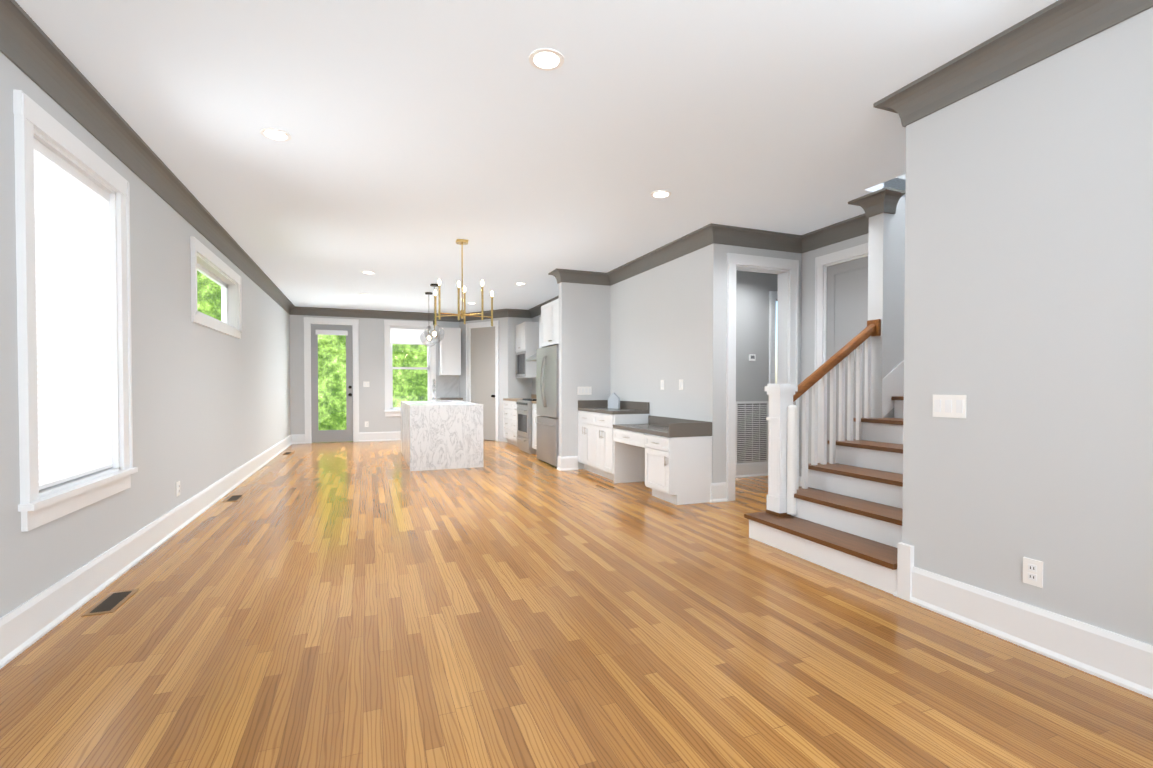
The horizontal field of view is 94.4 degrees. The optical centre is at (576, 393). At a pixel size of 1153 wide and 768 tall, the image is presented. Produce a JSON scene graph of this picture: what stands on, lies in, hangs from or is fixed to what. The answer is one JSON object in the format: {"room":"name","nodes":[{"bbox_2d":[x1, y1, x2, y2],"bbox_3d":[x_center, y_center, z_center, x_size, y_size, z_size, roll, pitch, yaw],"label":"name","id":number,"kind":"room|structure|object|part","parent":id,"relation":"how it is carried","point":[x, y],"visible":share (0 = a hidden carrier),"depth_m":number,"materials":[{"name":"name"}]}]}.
{"room":"living room","nodes":[
{"label":"living room","id":0,"kind":"room"},
{"bbox_2d":[15,0,1057,313],"bbox_3d":[0.401,-1.739,5.751,8.150,0.150,13.940,0,1,-21],"label":"ceiling","id":1,"kind":"structure","parent":0,"point":[425,134],"depth_m":3.16,"materials":[{"name":"white paint"}]},
{"bbox_2d":[260,128,290,140],"bbox_3d":[-1.884,-1.624,3.345,0.170,0.011,0.170,0,1,-21],"label":"recessed light","id":2,"kind":"object","parent":1,"relation":"in","point":[275,134],"visible":1,"depth_m":3.33,"materials":[{"name":"white plastic"}]},
{"bbox_2d":[362,271,374,273],"bbox_3d":[-2.892,-1.686,7.406,0.170,0.011,0.170,0,1,-21],"label":"recessed light","id":3,"kind":"object","parent":1,"relation":"in","point":[368,272],"visible":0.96,"depth_m":7.39,"materials":[{"name":"white plastic"}]},
{"bbox_2d":[420,292,437,346],"bbox_3d":[-2.504,-1.257,9.057,0.300,0.915,0.300,0,1,-21],"label":"pendant light","id":4,"kind":"object","parent":1,"relation":"hanging from","point":[428,337],"visible":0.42,"depth_m":9.04,"materials":[{"name":"clear glass"}]},
{"bbox_3d":[-2.504,-0.949,9.062,0.300,0.300,0.300,0,1,-21],"label":"globe","id":5,"kind":"part","parent":4,"relation":"part of","materials":[{"name":"clear glass"}]},
{"bbox_2d":[425,284,443,342],"bbox_3d":[-2.213,-1.245,8.312,0.300,0.915,0.300,0,1,-21],"label":"pendant light","id":6,"kind":"object","parent":1,"relation":"hanging from","point":[433,324],"visible":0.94,"depth_m":8.29,"materials":[{"name":"clear glass"}]},
{"bbox_3d":[-2.213,-0.938,8.317,0.300,0.300,0.300,0,1,-21],"label":"globe","id":7,"kind":"part","parent":6,"relation":"part of","materials":[{"name":"clear glass"}]},
{"bbox_2d":[434,239,492,325],"bbox_3d":[-1.183,-1.212,5.777,0.630,0.905,0.629,0,1,-21],"label":"chandelier","id":8,"kind":"object","parent":1,"relation":"hanging from","point":[462,313],"visible":1,"depth_m":5.79,"materials":[{"name":"gold metal"}]},
{"bbox_2d":[529,48,563,70],"bbox_3d":[-0.145,-1.612,2.576,0.170,0.011,0.170,0,1,-21],"label":"recessed light","id":9,"kind":"object","parent":1,"relation":"in","point":[547,59],"visible":1,"depth_m":2.56,"materials":[{"name":"white plastic"}]},
{"bbox_2d":[651,190,670,197],"bbox_3d":[0.694,-1.640,4.385,0.170,0.011,0.170,0,1,-21],"label":"recessed light","id":10,"kind":"object","parent":1,"relation":"in","point":[661,194],"visible":1,"depth_m":4.38,"materials":[{"name":"white plastic"}]},
{"bbox_2d":[0,440,1152,767],"bbox_3d":[0.401,1.131,5.794,8.150,0.100,13.940,0,1,-21],"label":"floor","id":11,"kind":"structure","parent":0,"point":[354,604],"depth_m":2.33,"materials":[{"name":"brown wood"}]},
{"bbox_2d":[81,589,138,616],"bbox_3d":[-2.507,1.123,2.880,0.130,0.005,0.330,0,1,-21],"label":"floor vent","id":12,"kind":"object","parent":11,"relation":"in","point":[111,602],"visible":1,"depth_m":2.87,"materials":[{"name":"brown wood"}]},
{"bbox_2d":[224,495,244,501],"bbox_3d":[-3.545,1.082,5.534,0.130,0.005,0.330,0,1,-21],"label":"floor vent","id":13,"kind":"object","parent":11,"relation":"in","point":[231,498],"visible":0.93,"depth_m":5.51,"materials":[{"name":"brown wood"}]},
{"bbox_2d":[401,401,483,470],"bbox_3d":[-2.207,0.589,8.503,1.010,0.902,2.200,0,1,-21],"label":"kitchen island","id":14,"kind":"object","parent":11,"relation":"on","point":[437,435],"visible":1,"depth_m":7.50,"materials":[{"name":"white stone"}]},
{"bbox_2d":[432,379,438,400],"bbox_3d":[-2.406,-0.064,9.140,0.116,0.382,0.219,0,1,-21],"label":"faucet","id":15,"kind":"object","parent":14,"relation":"on","point":[433,398],"visible":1,"depth_m":9.19,"materials":[{"name":"silver metal"}]},
{"bbox_2d":[503,398,510,442],"bbox_3d":[-1.109,0.569,10.841,0.615,0.870,0.635,0,1,-21],"label":"base cabinet","id":16,"kind":"object","parent":11,"relation":"on","point":[509,421],"depth_m":10.77,"materials":[{"name":"white wood"}]},
{"bbox_2d":[507,398,522,401],"bbox_3d":[-0.994,0.119,10.538,0.616,0.040,1.270,0,1,-21],"label":"countertop","id":17,"kind":"structure","parent":16,"relation":"on","point":[508,399],"depth_m":10.50,"materials":[{"name":"grey stone"}]},
{"bbox_2d":[511,402,516,445],"bbox_3d":[-0.878,0.578,10.250,0.615,0.870,0.635,0,1,-21],"label":"base cabinet","id":18,"kind":"object","parent":11,"relation":"on","point":[513,404],"depth_m":10.25,"materials":[{"name":"white wood"}]},
{"bbox_2d":[514,398,536,453],"bbox_3d":[-0.677,0.556,9.565,0.727,0.935,0.765,0,1,-21],"label":"range","id":19,"kind":"object","parent":11,"relation":"on","point":[524,424],"visible":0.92,"depth_m":9.32,"materials":[{"name":"silver metal"}]},
{"bbox_2d":[532,401,539,449],"bbox_3d":[-0.362,0.579,8.884,0.648,0.910,0.715,0,1,-21],"label":"base cabinet","id":20,"kind":"object","parent":11,"relation":"on","point":[534,425],"visible":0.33,"depth_m":8.97,"materials":[{"name":"white wood"}]},
{"bbox_2d":[536,345,558,467],"bbox_3d":[-0.134,0.177,8.032,0.827,1.740,0.955,0,1,-21],"label":"refrigerator","id":21,"kind":"object","parent":11,"relation":"on","point":[547,374],"visible":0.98,"depth_m":7.81,"materials":[{"name":"silver metal"}]},
{"bbox_2d":[578,409,589,470],"bbox_3d":[0.363,0.646,7.240,0.495,0.825,0.622,0,1,-21],"label":"base cabinet","id":22,"kind":"object","parent":11,"relation":"on","point":[583,414],"depth_m":7.24,"materials":[{"name":"white wood"}]},
{"bbox_2d":[590,409,649,482],"bbox_3d":[0.551,0.654,6.759,0.495,0.825,0.642,0,1,-21],"label":"base cabinet","id":23,"kind":"object","parent":11,"relation":"on","point":[617,463],"depth_m":6.49,"materials":[{"name":"white wood"}]},
{"bbox_2d":[594,405,648,412],"bbox_3d":[0.457,0.217,6.992,0.496,0.040,1.140,0,1,-21],"label":"countertop","id":24,"kind":"structure","parent":23,"relation":"on","point":[605,408],"depth_m":6.55,"materials":[{"name":"grey stone"}]},
{"bbox_2d":[614,429,641,448],"bbox_3d":[0.817,0.491,6.076,0.495,0.160,0.820,0,1,-21],"label":"drawer","id":25,"kind":"object","parent":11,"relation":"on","point":[631,437],"depth_m":6.04,"materials":[{"name":"white wood"}]},
{"bbox_2d":[642,433,711,504],"bbox_3d":[1.041,0.753,5.507,0.495,0.665,0.492,0,1,-21],"label":"base cabinet","id":26,"kind":"object","parent":11,"relation":"on","point":[668,459],"depth_m":5.31,"materials":[{"name":"white wood"}]},
{"bbox_2d":[614,425,697,436],"bbox_3d":[0.898,0.395,5.865,0.496,0.040,1.284,0,1,-21],"label":"countertop","id":27,"kind":"structure","parent":26,"relation":"on","point":[641,428],"depth_m":5.66,"materials":[{"name":"grey stone"}]},
{"bbox_2d":[744,319,903,593],"bbox_3d":[3.312,-0.272,4.218,3.840,2.753,1.255,0,1,-21],"label":"staircase","id":28,"kind":"structure","parent":11,"relation":"on","point":[841,511],"depth_m":4.01,"materials":[{"name":"white wood"}]},
{"bbox_2d":[0,7,1152,644],"bbox_3d":[0.457,-1.669,5.774,8.270,5.500,13.940,0,1,-21],"label":"wall","id":29,"kind":"structure","parent":0,"point":[1010,267],"depth_m":2.62,"materials":[{"name":"grey paint"}]},
{"bbox_2d":[34,138,112,489],"bbox_3d":[-2.768,-0.380,2.862,0.122,1.690,0.890,0,1,-21],"label":"window","id":30,"kind":"structure","parent":29,"relation":"in","point":[73,317],"depth_m":2.86,"materials":[{"name":"white glass"}]},
{"bbox_2d":[13,89,137,531],"bbox_3d":[-2.732,-0.371,2.877,0.205,1.960,1.160,0,1,-21],"label":"window frame","id":31,"kind":"structure","parent":29,"relation":"attached to","point":[33,121],"depth_m":2.64,"materials":[{"name":"white wood"}]},
{"bbox_2d":[0,435,291,668],"bbox_3d":[-3.240,1.007,4.369,0.030,0.190,13.640,0,1,-21],"label":"baseboard","id":32,"kind":"structure","parent":29,"relation":"attached to","point":[20,628],"depth_m":3.08,"materials":[{"name":"white wood"}]},
{"bbox_2d":[0,0,295,314],"bbox_3d":[-3.202,-1.565,4.345,0.112,0.155,13.640,0,1,-21],"label":"crown molding","id":33,"kind":"structure","parent":29,"relation":"attached to","point":[30,50],"depth_m":3.05,"materials":[{"name":"grey"}]},
{"bbox_2d":[176,481,179,496],"bbox_3d":[-3.245,0.773,4.353,0.010,0.115,0.075,0,1,-21],"label":"electrical outlet","id":34,"kind":"object","parent":29,"relation":"attached to","point":[178,488],"visible":0.96,"depth_m":4.33,"materials":[{"name":"white plastic"}]},
{"bbox_2d":[197,263,227,324],"bbox_3d":[-3.836,-1.020,5.533,0.040,0.510,1.620,0,1,-21],"label":"transom window","id":35,"kind":"structure","parent":29,"relation":"in","point":[209,275],"depth_m":5.93,"materials":[{"name":"white"}]},
{"bbox_2d":[190,236,241,338],"bbox_3d":[-3.795,-1.026,5.549,0.180,0.750,1.866,0,1,-21],"label":"window frame","id":36,"kind":"structure","parent":29,"relation":"attached to","point":[200,254],"depth_m":5.55,"materials":[{"name":"white wood"}]},
{"bbox_2d":[304,317,358,443],"bbox_3d":[-5.046,-0.274,11.031,1.026,2.550,0.180,0,1,-21],"label":"door frame","id":37,"kind":"structure","parent":29,"relation":"attached to","point":[308,321],"depth_m":10.88,"materials":[{"name":"white wood"}]},
{"bbox_2d":[311,324,352,442],"bbox_3d":[-5.030,-0.221,10.985,0.812,2.433,0.130,0,1,-21],"label":"entry door","id":38,"kind":"structure","parent":29,"relation":"in","point":[332,435],"depth_m":11.00,"materials":[{"name":"grey"}]},
{"bbox_2d":[363,382,368,386],"bbox_3d":[-4.413,-0.202,11.209,0.120,0.115,0.010,0,1,-21],"label":"light switch","id":39,"kind":"object","parent":29,"relation":"attached to","point":[365,384],"visible":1,"depth_m":11.21,"materials":[{"name":"white plastic"}]},
{"bbox_2d":[296,307,455,321],"bbox_3d":[-4.101,-1.670,11.255,3.230,0.155,0.112,0,1,-21],"label":"crown molding","id":40,"kind":"structure","parent":29,"relation":"attached to","point":[356,313],"depth_m":11.18,"materials":[{"name":"grey wood"}]},
{"bbox_2d":[360,431,400,441],"bbox_3d":[-3.834,0.900,11.442,1.525,0.190,0.030,0,1,-21],"label":"baseboard","id":41,"kind":"structure","parent":29,"relation":"attached to","point":[394,435],"depth_m":11.31,"materials":[{"name":"white wood"}]},
{"bbox_2d":[390,326,429,408],"bbox_3d":[-3.617,-0.558,11.613,0.820,1.780,0.122,0,1,-21],"label":"window","id":42,"kind":"structure","parent":29,"relation":"in","point":[406,335],"depth_m":11.55,"materials":[{"name":"white"}]},
{"bbox_2d":[384,320,435,416],"bbox_3d":[-3.604,-0.547,11.577,1.090,2.050,0.205,0,1,-21],"label":"window frame","id":43,"kind":"structure","parent":29,"relation":"attached to","point":[388,411],"depth_m":11.39,"materials":[{"name":"white wood"}]},
{"bbox_2d":[436,375,462,400],"bbox_3d":[-2.750,0.294,11.522,0.500,1.400,0.649,0,1,-21],"label":"backsplash","id":44,"kind":"structure","parent":29,"relation":"attached to","point":[446,387],"depth_m":11.79,"materials":[{"name":"white stone"}]},
{"bbox_2d":[439,327,460,374],"bbox_3d":[-2.758,-0.918,11.641,0.425,1.020,0.383,0,1,-21],"label":"upper cabinet","id":45,"kind":"object","parent":29,"relation":"attached to","point":[450,353],"visible":0.98,"depth_m":11.50,"materials":[{"name":"white"}]},
{"bbox_2d":[456,309,507,321],"bbox_3d":[-2.026,-1.672,11.396,0.861,0.155,1.080,0,1,-21],"label":"crown molding","id":46,"kind":"structure","parent":29,"relation":"attached to","point":[499,313],"depth_m":11.34,"materials":[{"name":"grey wood"}]},
{"bbox_2d":[466,321,498,440],"bbox_3d":[-2.005,-0.273,11.482,0.611,2.535,0.844,0,1,-21],"label":"door frame","id":47,"kind":"structure","parent":29,"relation":"attached to","point":[495,323],"depth_m":11.30,"materials":[{"name":"white wood"}]},
{"bbox_2d":[471,326,495,440],"bbox_3d":[-2.000,-0.227,11.512,0.473,2.426,0.691,0,1,-21],"label":"pantry door","id":48,"kind":"structure","parent":29,"relation":"in","point":[483,365],"depth_m":11.47,"materials":[{"name":"grey wood"}]},
{"bbox_2d":[504,309,527,317],"bbox_3d":[-1.252,-1.667,11.037,0.441,0.155,0.112,0,1,-21],"label":"crown molding","id":49,"kind":"structure","parent":29,"relation":"attached to","point":[520,313],"depth_m":11.05,"materials":[{"name":"grey wood"}]},
{"bbox_2d":[515,322,538,377],"bbox_3d":[-0.986,-0.871,10.808,0.393,1.090,0.745,0,1,-21],"label":"upper cabinet","id":50,"kind":"object","parent":29,"relation":"attached to","point":[526,340],"visible":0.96,"depth_m":10.48,"materials":[{"name":"white wood"}]},
{"bbox_2d":[526,317,540,360],"bbox_3d":[-0.565,-0.997,9.588,0.496,0.800,0.750,0,1,-21],"label":"range hood","id":51,"kind":"object","parent":29,"relation":"attached to","point":[532,358],"visible":0.11,"depth_m":9.68,"materials":[{"name":"silver metal"}]},
{"bbox_2d":[528,295,558,317],"bbox_3d":[-0.301,-1.642,9.440,0.112,0.155,3.780,0,1,-21],"label":"crown molding","id":52,"kind":"structure","parent":29,"relation":"attached to","point":[535,311],"depth_m":10.72,"materials":[{"name":"grey wood"}]},
{"bbox_2d":[541,298,558,347],"bbox_3d":[-0.080,-0.164,8.061,0.713,2.420,0.988,0,1,-21],"label":"upper cabinet","id":53,"kind":"object","parent":29,"relation":"attached to","point":[549,323],"visible":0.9,"depth_m":7.96,"materials":[{"name":"white wood"}]},
{"bbox_2d":[557,456,577,470],"bbox_3d":[-0.109,0.961,7.391,0.265,0.190,0.050,0,1,-21],"label":"baseboard","id":54,"kind":"structure","parent":29,"relation":"attached to","point":[566,463],"depth_m":7.38,"materials":[{"name":"white wood"}]},
{"bbox_2d":[552,268,603,284],"bbox_3d":[0.038,-1.611,7.365,0.712,0.155,0.132,0,1,-21],"label":"crown molding","id":55,"kind":"structure","parent":29,"relation":"attached to","point":[561,275],"depth_m":7.38,"materials":[{"name":"grey"}]},
{"bbox_2d":[577,387,591,394],"bbox_3d":[0.110,-0.040,7.460,0.211,0.099,0.010,0,1,-21],"label":"light switch","id":56,"kind":"object","parent":29,"relation":"attached to","point":[584,390],"visible":1,"depth_m":7.46,"materials":[{"name":"white plastic"}]},
{"bbox_2d":[578,401,609,408],"bbox_3d":[0.244,0.140,7.508,0.476,0.100,0.020,0,1,-21],"label":"backsplash","id":57,"kind":"structure","parent":29,"relation":"attached to","point":[581,404],"depth_m":7.46,"materials":[{"name":"grey stone"}]},
{"bbox_2d":[610,401,711,432],"bbox_3d":[0.913,0.235,6.481,0.020,0.260,2.424,0,1,-21],"label":"backsplash","id":58,"kind":"structure","parent":29,"relation":"attached to","point":[613,404],"depth_m":6.67,"materials":[{"name":"grey stone"}]},
{"bbox_2d":[604,223,719,285],"bbox_3d":[0.894,-1.596,6.385,0.112,0.155,2.542,0,1,-21],"label":"crown molding","id":59,"kind":"structure","parent":29,"relation":"attached to","point":[709,234],"depth_m":6.05,"materials":[{"name":"grey"}]},
{"bbox_2d":[661,380,663,389],"bbox_3d":[1.006,-0.106,6.259,0.010,0.115,0.075,0,1,-21],"label":"light switch","id":60,"kind":"object","parent":29,"relation":"attached to","point":[662,384],"visible":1,"depth_m":6.24,"materials":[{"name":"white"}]},
{"bbox_2d":[679,379,682,389],"bbox_3d":[1.151,-0.101,5.886,0.010,0.115,0.075,0,1,-21],"label":"light switch","id":61,"kind":"object","parent":29,"relation":"attached to","point":[681,384],"visible":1,"depth_m":5.87,"materials":[{"name":"white plastic"}]},
{"bbox_2d":[666,421,709,432],"bbox_3d":[1.119,0.334,5.273,0.476,0.100,0.021,0,1,-21],"label":"backsplash","id":62,"kind":"structure","parent":29,"relation":"attached to","point":[671,426],"depth_m":5.28,"materials":[{"name":"grey stone"}]},
{"bbox_2d":[711,483,719,498],"bbox_3d":[1.311,0.983,5.984,0.030,0.190,0.883,0,1,-21],"label":"baseboard","id":63,"kind":"structure","parent":29,"relation":"attached to","point":[715,487],"depth_m":5.36,"materials":[{"name":"white"}]},
{"bbox_2d":[721,461,767,482],"bbox_3d":[1.860,0.972,6.700,1.573,0.190,0.030,0,1,-21],"label":"baseboard","id":64,"kind":"structure","parent":29,"relation":"attached to","point":[753,469],"depth_m":6.85,"materials":[{"name":"white wood"}]},
{"bbox_2d":[735,354,768,462],"bbox_3d":[2.255,0.200,6.848,0.520,1.410,0.020,0,1,-21],"label":"air vent grille","id":65,"kind":"object","parent":29,"relation":"attached to","point":[751,433],"visible":0.96,"depth_m":6.84,"materials":[{"name":"white metal"}]},
{"bbox_2d":[720,225,804,253],"bbox_3d":[1.919,-1.582,5.481,1.120,0.155,0.112,0,1,-21],"label":"crown molding","id":66,"kind":"structure","parent":29,"relation":"attached to","point":[729,235],"depth_m":5.48,"materials":[{"name":"grey"}]},
{"bbox_2d":[726,253,798,500],"bbox_3d":[1.916,-0.169,5.624,0.906,2.505,0.184,0,1,-21],"label":"door frame","id":67,"kind":"structure","parent":29,"relation":"attached to","point":[787,270],"depth_m":5.66,"materials":[{"name":"white wood"}]},
{"bbox_2d":[814,243,867,462],"bbox_3d":[2.712,-0.157,5.132,0.154,2.495,0.946,0,1,-21],"label":"door frame","id":68,"kind":"structure","parent":29,"relation":"attached to","point":[856,252],"depth_m":5.46,"materials":[{"name":"white wood"}]},
{"bbox_2d":[826,256,867,461],"bbox_3d":[2.667,-0.110,5.117,0.129,2.386,0.752,0,1,-21],"label":"closet door","id":69,"kind":"structure","parent":29,"relation":"in","point":[847,300],"depth_m":5.24,"materials":[{"name":"grey wood"}]},
{"bbox_2d":[800,200,898,251],"bbox_3d":[2.595,-1.577,5.113,0.130,0.155,1.030,0,1,-21],"label":"crown molding","id":70,"kind":"structure","parent":29,"relation":"attached to","point":[837,232],"depth_m":5.32,"materials":[{"name":"grey"}]},
{"bbox_2d":[844,194,895,227],"bbox_3d":[2.527,-1.569,4.583,0.382,0.155,0.132,0,1,-21],"label":"crown molding","id":71,"kind":"structure","parent":29,"relation":"attached to","point":[872,205],"depth_m":4.44,"materials":[{"name":"grey"}]},
{"bbox_2d":[933,395,966,417],"bbox_3d":[1.890,0.062,2.709,0.010,0.115,0.165,0,1,-21],"label":"light switch","id":72,"kind":"object","parent":29,"relation":"attached to","point":[951,406],"visible":1,"depth_m":2.70,"materials":[{"name":"white plastic"}]},
{"bbox_2d":[873,0,1152,126],"bbox_3d":[2.378,-1.519,1.299,0.112,0.155,3.662,0,1,-21],"label":"crown molding","id":73,"kind":"structure","parent":29,"relation":"attached to","point":[1063,24],"depth_m":2.41,"materials":[{"name":"grey"}]},
{"bbox_2d":[893,542,1152,698],"bbox_3d":[2.447,0.999,1.272,0.030,0.300,3.670,0,1,-21],"label":"baseboard","id":74,"kind":"structure","parent":29,"relation":"attached to","point":[1108,655],"depth_m":2.36,"materials":[{"name":"white wood"}]},
{"bbox_2d":[1023,557,1042,587],"bbox_3d":[2.026,0.793,2.371,0.010,0.115,0.075,0,1,-21],"label":"electrical outlet","id":75,"kind":"object","parent":29,"relation":"attached to","point":[1033,572],"visible":1,"depth_m":2.37,"materials":[{"name":"white plastic"}]},
{"label":"outside","id":76,"kind":"structure","parent":0,"visible":0},
{"bbox_2d":[197,271,427,429],"bbox_3d":[-1.993,-0.953,7.973,13.000,10.000,14.500,0,1,-21],"label":"foliage","id":77,"kind":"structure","parent":76,"point":[323,345],"depth_m":14.08,"materials":[{"name":"green plant"}]}
]}

